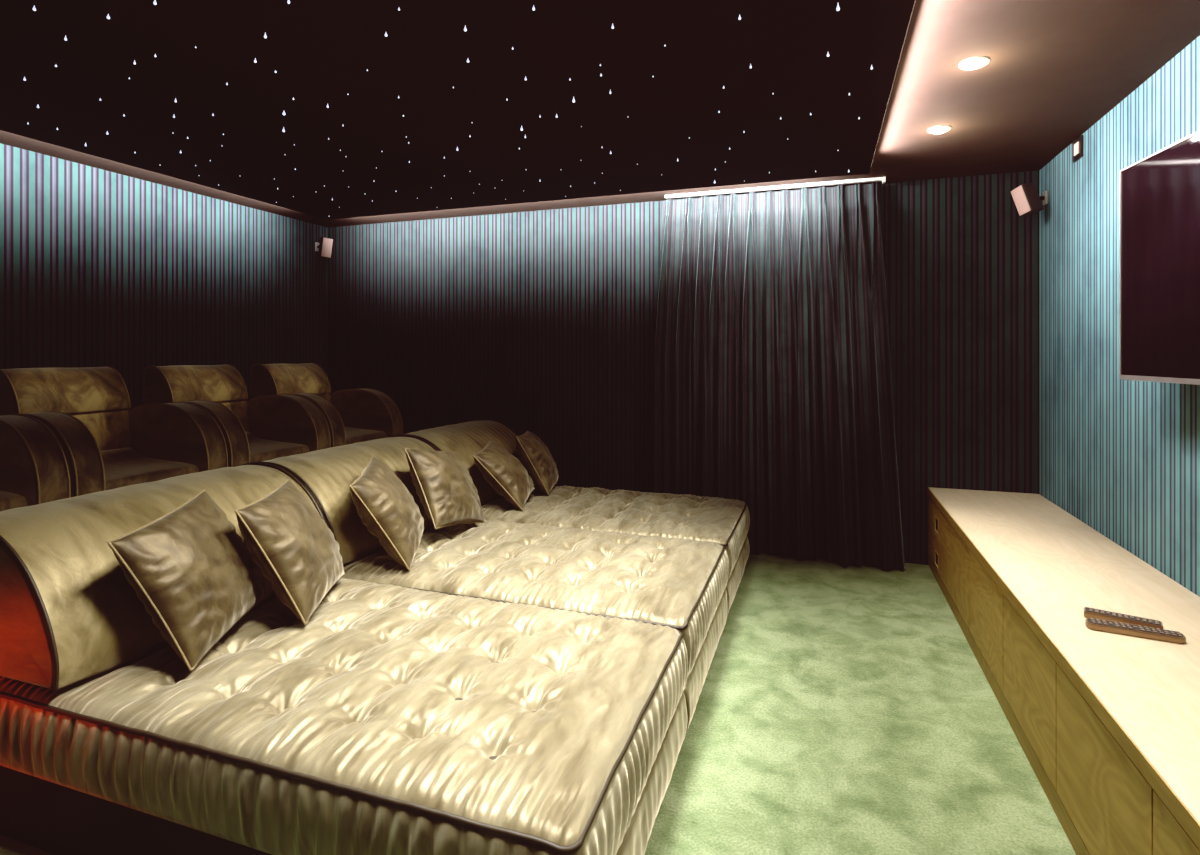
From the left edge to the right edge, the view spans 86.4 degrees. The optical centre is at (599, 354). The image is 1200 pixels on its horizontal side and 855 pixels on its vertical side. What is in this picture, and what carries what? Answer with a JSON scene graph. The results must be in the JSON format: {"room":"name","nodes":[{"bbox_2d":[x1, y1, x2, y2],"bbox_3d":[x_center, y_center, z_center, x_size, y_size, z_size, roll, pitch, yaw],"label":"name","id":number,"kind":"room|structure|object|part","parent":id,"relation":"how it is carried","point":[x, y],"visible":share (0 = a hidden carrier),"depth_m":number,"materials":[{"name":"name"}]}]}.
{"room":"home theater","nodes":[
{"label":"home theater","id":0,"kind":"room"},
{"bbox_2d":[0,143,327,410],"bbox_3d":[-3.380,0.113,2.860,0.120,2.440,6.040,0,0,19],"label":"wall","id":1,"kind":"structure","parent":0,"point":[99,267],"depth_m":4.04,"materials":[{"name":"fabric"}]},
{"bbox_2d":[315,237,332,257],"bbox_3d":[-2.342,-0.899,5.403,0.206,0.181,0.092,0,0,44],"label":"wall speaker","id":2,"kind":"object","parent":1,"relation":"attached to","point":[324,248],"visible":1,"depth_m":5.34},
{"bbox_3d":[-2.412,-0.916,5.458,0.012,0.076,0.044,0,0,19],"label":"wall plate","id":3,"kind":"part","parent":2,"relation":"part of","materials":[{"name":"plastic"}]},
{"bbox_2d":[321,238,332,257],"bbox_3d":[-2.282,-0.891,5.344,0.090,0.158,0.034,0,0,-43],"label":"grille","id":4,"kind":"object","parent":2,"relation":"attached to","point":[326,243],"depth_m":5.34,"materials":[{"name":"white fabric"}]},
{"bbox_2d":[0,551,1075,854],"bbox_3d":[-0.812,1.383,1.973,5.552,0.100,6.040,0,0,19],"label":"floor","id":5,"kind":"structure","parent":0,"point":[840,709],"depth_m":2.23,"materials":[{"name":"green carpet"}]},
{"bbox_2d":[0,463,687,854],"bbox_3d":[-0.864,0.902,2.031,2.127,0.860,1.057,0,0,19],"label":"daybed","id":6,"kind":"object","parent":5,"relation":"on","point":[395,720],"visible":0.78,"depth_m":1.70,"materials":[{"name":"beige fabric"}]},
{"bbox_3d":[-1.570,0.690,2.284,0.628,0.435,1.024,0,0,19],"label":"headboard","id":7,"kind":"part","parent":6,"relation":"part of","materials":[{"name":"beige fabric"}]},
{"bbox_2d":[107,489,269,671],"bbox_3d":[-1.266,0.684,2.012,0.275,0.440,0.457,0,0,-6],"label":"pillow","id":8,"kind":"object","parent":6,"relation":"on","point":[190,569],"visible":1,"depth_m":1.90,"materials":[{"name":"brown fabric"}]},
{"bbox_2d":[235,479,344,624],"bbox_3d":[-1.083,0.680,2.273,0.275,0.397,0.436,0,0,-9],"label":"pillow","id":9,"kind":"object","parent":6,"relation":"on","point":[285,535],"visible":1,"depth_m":2.13,"materials":[{"name":"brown fabric"}]},
{"bbox_3d":[0.100,1.235,1.692,0.065,0.172,1.040,0,0,19],"label":"rail","id":10,"kind":"part","parent":6,"relation":"part of","materials":[{"name":"beige fabric"}]},
{"bbox_2d":[251,435,728,734],"bbox_3d":[-0.527,0.902,3.007,2.126,0.862,1.032,0,0,19],"label":"daybed","id":11,"kind":"object","parent":5,"relation":"on","point":[680,584],"visible":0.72,"depth_m":2.76,"materials":[{"name":"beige fabric"}]},
{"bbox_3d":[-1.232,0.689,3.259,0.629,0.437,1.000,0,0,19],"label":"headboard","id":12,"kind":"part","parent":11,"relation":"part of","materials":[{"name":"beige fabric"}]},
{"bbox_2d":[349,455,423,570],"bbox_3d":[-0.928,0.685,2.824,0.277,0.425,0.470,0,0,-10],"label":"pillow","id":13,"kind":"object","parent":11,"relation":"on","point":[383,503],"visible":1,"depth_m":2.67,"materials":[{"name":"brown fabric"}]},
{"bbox_2d":[404,448,485,528],"bbox_3d":[-0.788,0.682,3.287,0.289,0.438,0.481,0,0,25],"label":"pillow","id":14,"kind":"object","parent":11,"relation":"on","point":[442,481],"visible":1,"depth_m":3.17,"materials":[{"name":"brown fabric"}]},
{"bbox_3d":[-0.525,1.011,3.014,2.125,0.252,1.010,0,0,19],"label":"mattress","id":15,"kind":"part","parent":11,"relation":"part of","materials":[{"name":"beige fabric"}]},
{"bbox_3d":[0.437,1.235,2.668,0.064,0.172,1.020,0,0,19],"label":"rail","id":16,"kind":"part","parent":11,"relation":"part of","materials":[{"name":"beige fabric"}]},
{"bbox_2d":[399,419,749,616],"bbox_3d":[-0.203,0.902,3.949,2.128,0.860,0.984,0,0,19],"label":"daybed","id":17,"kind":"object","parent":5,"relation":"on","point":[724,522],"visible":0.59,"depth_m":3.78,"materials":[{"name":"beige fabric"}]},
{"bbox_3d":[-0.908,0.690,4.201,0.631,0.436,0.953,0,0,19],"label":"headboard","id":18,"kind":"part","parent":17,"relation":"part of","materials":[{"name":"beige fabric"}]},
{"bbox_2d":[472,440,534,510],"bbox_3d":[-0.572,0.719,3.860,0.317,0.350,0.433,0,0,1],"label":"pillow","id":19,"kind":"object","parent":17,"relation":"on","point":[503,471],"visible":1,"depth_m":3.70,"materials":[{"name":"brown fabric"}]},
{"bbox_2d":[515,430,558,494],"bbox_3d":[-0.415,0.711,4.260,0.267,0.384,0.440,0,0,3],"label":"pillow","id":20,"kind":"object","parent":17,"relation":"on","point":[535,456],"visible":0.98,"depth_m":4.08,"materials":[{"name":"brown fabric"}]},
{"bbox_3d":[-0.199,1.011,3.956,2.125,0.252,0.963,0,0,19],"label":"mattress","id":21,"kind":"part","parent":17,"relation":"part of","materials":[{"name":"beige fabric"}]},
{"bbox_3d":[0.762,1.235,3.609,0.065,0.172,0.972,0,0,19],"label":"rail","id":22,"kind":"part","parent":17,"relation":"part of","materials":[{"name":"beige fabric"}]},
{"bbox_2d":[928,487,1199,854],"bbox_3d":[1.679,1.086,1.984,0.602,0.493,4.146,0,0,19],"label":"media console","id":23,"kind":"object","parent":5,"relation":"on","point":[1107,725],"visible":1,"depth_m":1.95,"materials":[{"name":"brown wood"}]},
{"bbox_3d":[1.983,1.168,3.747,0.021,0.186,0.605,0,0,19],"label":"drawer","id":24,"kind":"part","parent":23,"relation":"part of","materials":[{"name":"brown wood"}]},
{"bbox_3d":[1.983,0.980,3.747,0.021,0.181,0.605,0,0,19],"label":"drawer","id":25,"kind":"part","parent":23,"relation":"part of","materials":[{"name":"brown wood"}]},
{"bbox_3d":[1.790,1.075,3.187,0.021,0.371,0.568,0,0,19],"label":"door","id":26,"kind":"part","parent":23,"relation":"part of","materials":[{"name":"brown wood"}]},
{"bbox_3d":[1.603,1.075,2.646,0.021,0.371,0.566,0,0,19],"label":"door","id":27,"kind":"part","parent":23,"relation":"part of","materials":[{"name":"brown wood"}]},
{"bbox_3d":[1.417,1.075,2.107,0.021,0.371,0.561,0,0,19],"label":"door","id":28,"kind":"part","parent":23,"relation":"part of","materials":[{"name":"brown wood"}]},
{"bbox_3d":[1.232,1.075,1.572,0.021,0.371,0.559,0,0,19],"label":"door","id":29,"kind":"part","parent":23,"relation":"part of","materials":[{"name":"brown wood"}]},
{"bbox_2d":[1084,607,1163,628],"bbox_3d":[1.633,0.827,1.998,0.192,0.024,0.046,0,0,37],"label":"remote control","id":30,"kind":"object","parent":23,"relation":"on","point":[1089,612],"visible":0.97,"depth_m":1.99,"materials":[{"name":"plastic"}]},
{"bbox_2d":[1085,618,1185,643],"bbox_3d":[1.602,0.828,1.917,0.234,0.023,0.050,0,0,27],"label":"remote control","id":31,"kind":"object","parent":23,"relation":"on","point":[1126,629],"visible":1,"depth_m":1.90,"materials":[{"name":"brown plastic"}]},
{"bbox_3d":[1.602,0.819,1.917,0.224,0.002,0.043,0,0,27],"label":"plate","id":32,"kind":"part","parent":31,"relation":"part of","materials":[{"name":"grey plastic"}]},
{"bbox_3d":[1.048,1.075,1.038,0.021,0.371,0.560,0,0,19],"label":"door","id":33,"kind":"part","parent":23,"relation":"part of","materials":[{"name":"brown wood"}]},
{"bbox_3d":[-2.256,1.123,3.636,1.498,0.420,3.600,0,0,19],"label":"platform","id":34,"kind":"object","parent":5,"relation":"on","visible":0},
{"bbox_2d":[0,414,70,510],"bbox_3d":[-2.378,0.493,2.155,0.714,0.873,0.642,0,0,19],"label":"armchair","id":35,"kind":"object","parent":34,"relation":"on","point":[34,470],"visible":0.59,"depth_m":2.29,"materials":[{"name":"brown fabric"}]},
{"bbox_3d":[-2.301,0.658,2.129,0.484,0.450,0.424,0,0,19],"label":"seat","id":36,"kind":"part","parent":35,"relation":"part of","materials":[{"name":"brown fabric"}]},
{"bbox_2d":[0,366,227,496],"bbox_3d":[-2.163,0.493,2.776,0.714,0.873,0.642,0,0,19],"label":"armchair","id":37,"kind":"object","parent":34,"relation":"on","point":[106,445],"visible":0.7,"depth_m":2.87,"materials":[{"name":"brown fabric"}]},
{"bbox_3d":[-2.161,0.566,2.492,0.513,0.674,0.106,0,0,19],"label":"arm","id":38,"kind":"part","parent":37,"relation":"part of","materials":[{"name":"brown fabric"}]},
{"bbox_3d":[-2.381,0.586,2.852,0.215,0.686,0.470,0,0,19],"label":"backrest","id":39,"kind":"part","parent":37,"relation":"part of","materials":[{"name":"brown fabric"}]},
{"bbox_3d":[-2.087,0.658,2.750,0.484,0.450,0.424,0,0,19],"label":"seat","id":40,"kind":"part","parent":37,"relation":"part of","materials":[{"name":"brown fabric"}]},
{"bbox_3d":[-1.985,0.567,2.998,0.514,0.672,0.106,0,0,19],"label":"arm","id":41,"kind":"part","parent":37,"relation":"part of","materials":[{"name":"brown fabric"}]},
{"bbox_2d":[143,364,330,466],"bbox_3d":[-1.949,0.493,3.397,0.714,0.873,0.642,0,0,19],"label":"armchair","id":42,"kind":"object","parent":34,"relation":"on","point":[265,427],"visible":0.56,"depth_m":3.50,"materials":[{"name":"brown fabric"}]},
{"bbox_3d":[-2.167,0.586,3.473,0.215,0.686,0.470,0,0,19],"label":"backrest","id":43,"kind":"part","parent":42,"relation":"part of","materials":[{"name":"brown fabric"}]},
{"bbox_3d":[-1.946,0.566,3.113,0.513,0.674,0.106,0,0,19],"label":"arm","id":44,"kind":"part","parent":42,"relation":"part of","materials":[{"name":"brown fabric"}]},
{"bbox_3d":[-1.873,0.658,3.371,0.484,0.450,0.424,0,0,19],"label":"seat","id":45,"kind":"part","parent":42,"relation":"part of","materials":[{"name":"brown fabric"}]},
{"bbox_3d":[-1.770,0.567,3.619,0.514,0.672,0.106,0,0,19],"label":"arm","id":46,"kind":"part","parent":42,"relation":"part of","materials":[{"name":"brown fabric"}]},
{"bbox_2d":[251,363,402,446],"bbox_3d":[-1.734,0.493,4.018,0.714,0.873,0.642,0,0,19],"label":"armchair","id":47,"kind":"object","parent":34,"relation":"on","point":[352,416],"visible":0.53,"depth_m":4.12,"materials":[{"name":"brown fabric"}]},
{"bbox_3d":[-1.952,0.586,4.093,0.215,0.686,0.470,0,0,19],"label":"backrest","id":48,"kind":"part","parent":47,"relation":"part of","materials":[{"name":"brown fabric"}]},
{"bbox_3d":[-1.732,0.566,3.734,0.513,0.674,0.106,0,0,19],"label":"arm","id":49,"kind":"part","parent":47,"relation":"part of","materials":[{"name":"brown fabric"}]},
{"bbox_3d":[-1.658,0.658,3.992,0.484,0.450,0.424,0,0,19],"label":"seat","id":50,"kind":"part","parent":47,"relation":"part of","materials":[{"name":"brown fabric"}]},
{"bbox_3d":[-1.556,0.567,4.240,0.514,0.672,0.106,0,0,19],"label":"arm","id":51,"kind":"part","parent":47,"relation":"part of","materials":[{"name":"brown fabric"}]},
{"bbox_2d":[0,0,1199,226],"bbox_3d":[-0.812,-1.157,1.973,5.552,0.100,6.040,0,0,19],"label":"ceiling","id":52,"kind":"structure","parent":0,"point":[1055,68],"depth_m":2.66,"materials":[{"name":"paint"}]},
{"bbox_2d":[0,0,914,219],"bbox_3d":[-1.139,-1.066,1.861,3.905,0.081,5.274,0,0,19],"label":"ceiling panel","id":53,"kind":"object","parent":52,"relation":"attached to","point":[326,109],"visible":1,"depth_m":2.56,"materials":[{"name":"black paint"}]},
{"bbox_2d":[665,177,885,198],"bbox_3d":[1.121,-1.090,4.231,1.408,0.034,0.050,0,0,19],"label":"track","id":54,"kind":"object","parent":52,"relation":"attached to","point":[883,179],"visible":1,"depth_m":4.20,"materials":[{"name":"white metal"}]},
{"bbox_2d":[654,182,904,568],"bbox_3d":[1.120,0.115,4.183,1.601,2.400,0.197,0,0,19],"label":"curtain","id":55,"kind":"object","parent":54,"relation":"hanging from","point":[773,393],"visible":0.97,"depth_m":4.21,"materials":[{"name":"fabric"}]},
{"bbox_2d":[927,125,950,133],"bbox_3d":[1.666,-1.097,3.138,0.104,0.020,0.104,0,0,19],"label":"recessed light","id":56,"kind":"object","parent":52,"relation":"in","point":[938,129],"visible":1,"depth_m":3.12,"materials":[{"name":"white glass"}]},
{"bbox_2d":[958,56,989,69],"bbox_3d":[1.419,-1.097,2.425,0.104,0.020,0.104,0,0,19],"label":"recessed light","id":57,"kind":"object","parent":52,"relation":"in","point":[972,63],"visible":1,"depth_m":2.41,"materials":[{"name":"white glass"}]},
{"bbox_2d":[328,170,1038,564],"bbox_3d":[0.154,0.113,4.771,5.312,2.440,0.120,0,0,19],"label":"wall","id":58,"kind":"structure","parent":0,"point":[542,323],"depth_m":4.73,"materials":[{"name":"fabric"}]},
{"bbox_2d":[1039,36,1199,596],"bbox_3d":[1.755,0.113,1.087,0.120,2.440,6.040,0,0,19],"label":"wall","id":59,"kind":"structure","parent":0,"point":[1121,457],"depth_m":2.93,"materials":[{"name":"fabric"}]},
{"bbox_2d":[1011,183,1047,215],"bbox_3d":[2.504,-0.889,3.683,0.239,0.188,0.116,0,0,-14],"label":"wall speaker","id":60,"kind":"object","parent":59,"relation":"attached to","point":[1026,198],"visible":1,"depth_m":3.64},
{"bbox_2d":[1011,185,1030,215],"bbox_3d":[2.409,-0.879,3.661,0.039,0.164,0.109,0,0,-7],"label":"grille","id":61,"kind":"object","parent":60,"relation":"attached to","point":[1021,195],"depth_m":3.64,"materials":[{"name":"white fabric"}]},
{"bbox_3d":[2.598,-0.912,3.731,0.012,0.076,0.044,0,0,19],"label":"wall plate","id":62,"kind":"part","parent":60,"relation":"part of","materials":[{"name":"plastic"}]},
{"bbox_2d":[1073,135,1083,161],"bbox_3d":[2.432,-1.046,3.255,0.016,0.107,0.110,0,0,19],"label":"wall sensor","id":63,"kind":"object","parent":59,"relation":"attached to","point":[1078,144],"visible":1,"depth_m":3.23,"materials":[{"name":"white plastic"}]},
{"bbox_2d":[1119,130,1199,384],"bbox_3d":[1.886,-0.305,1.769,0.108,0.803,1.400,0,0,14],"label":"television","id":64,"kind":"object","parent":59,"relation":"attached to","point":[1159,193],"visible":1,"depth_m":2.21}
]}

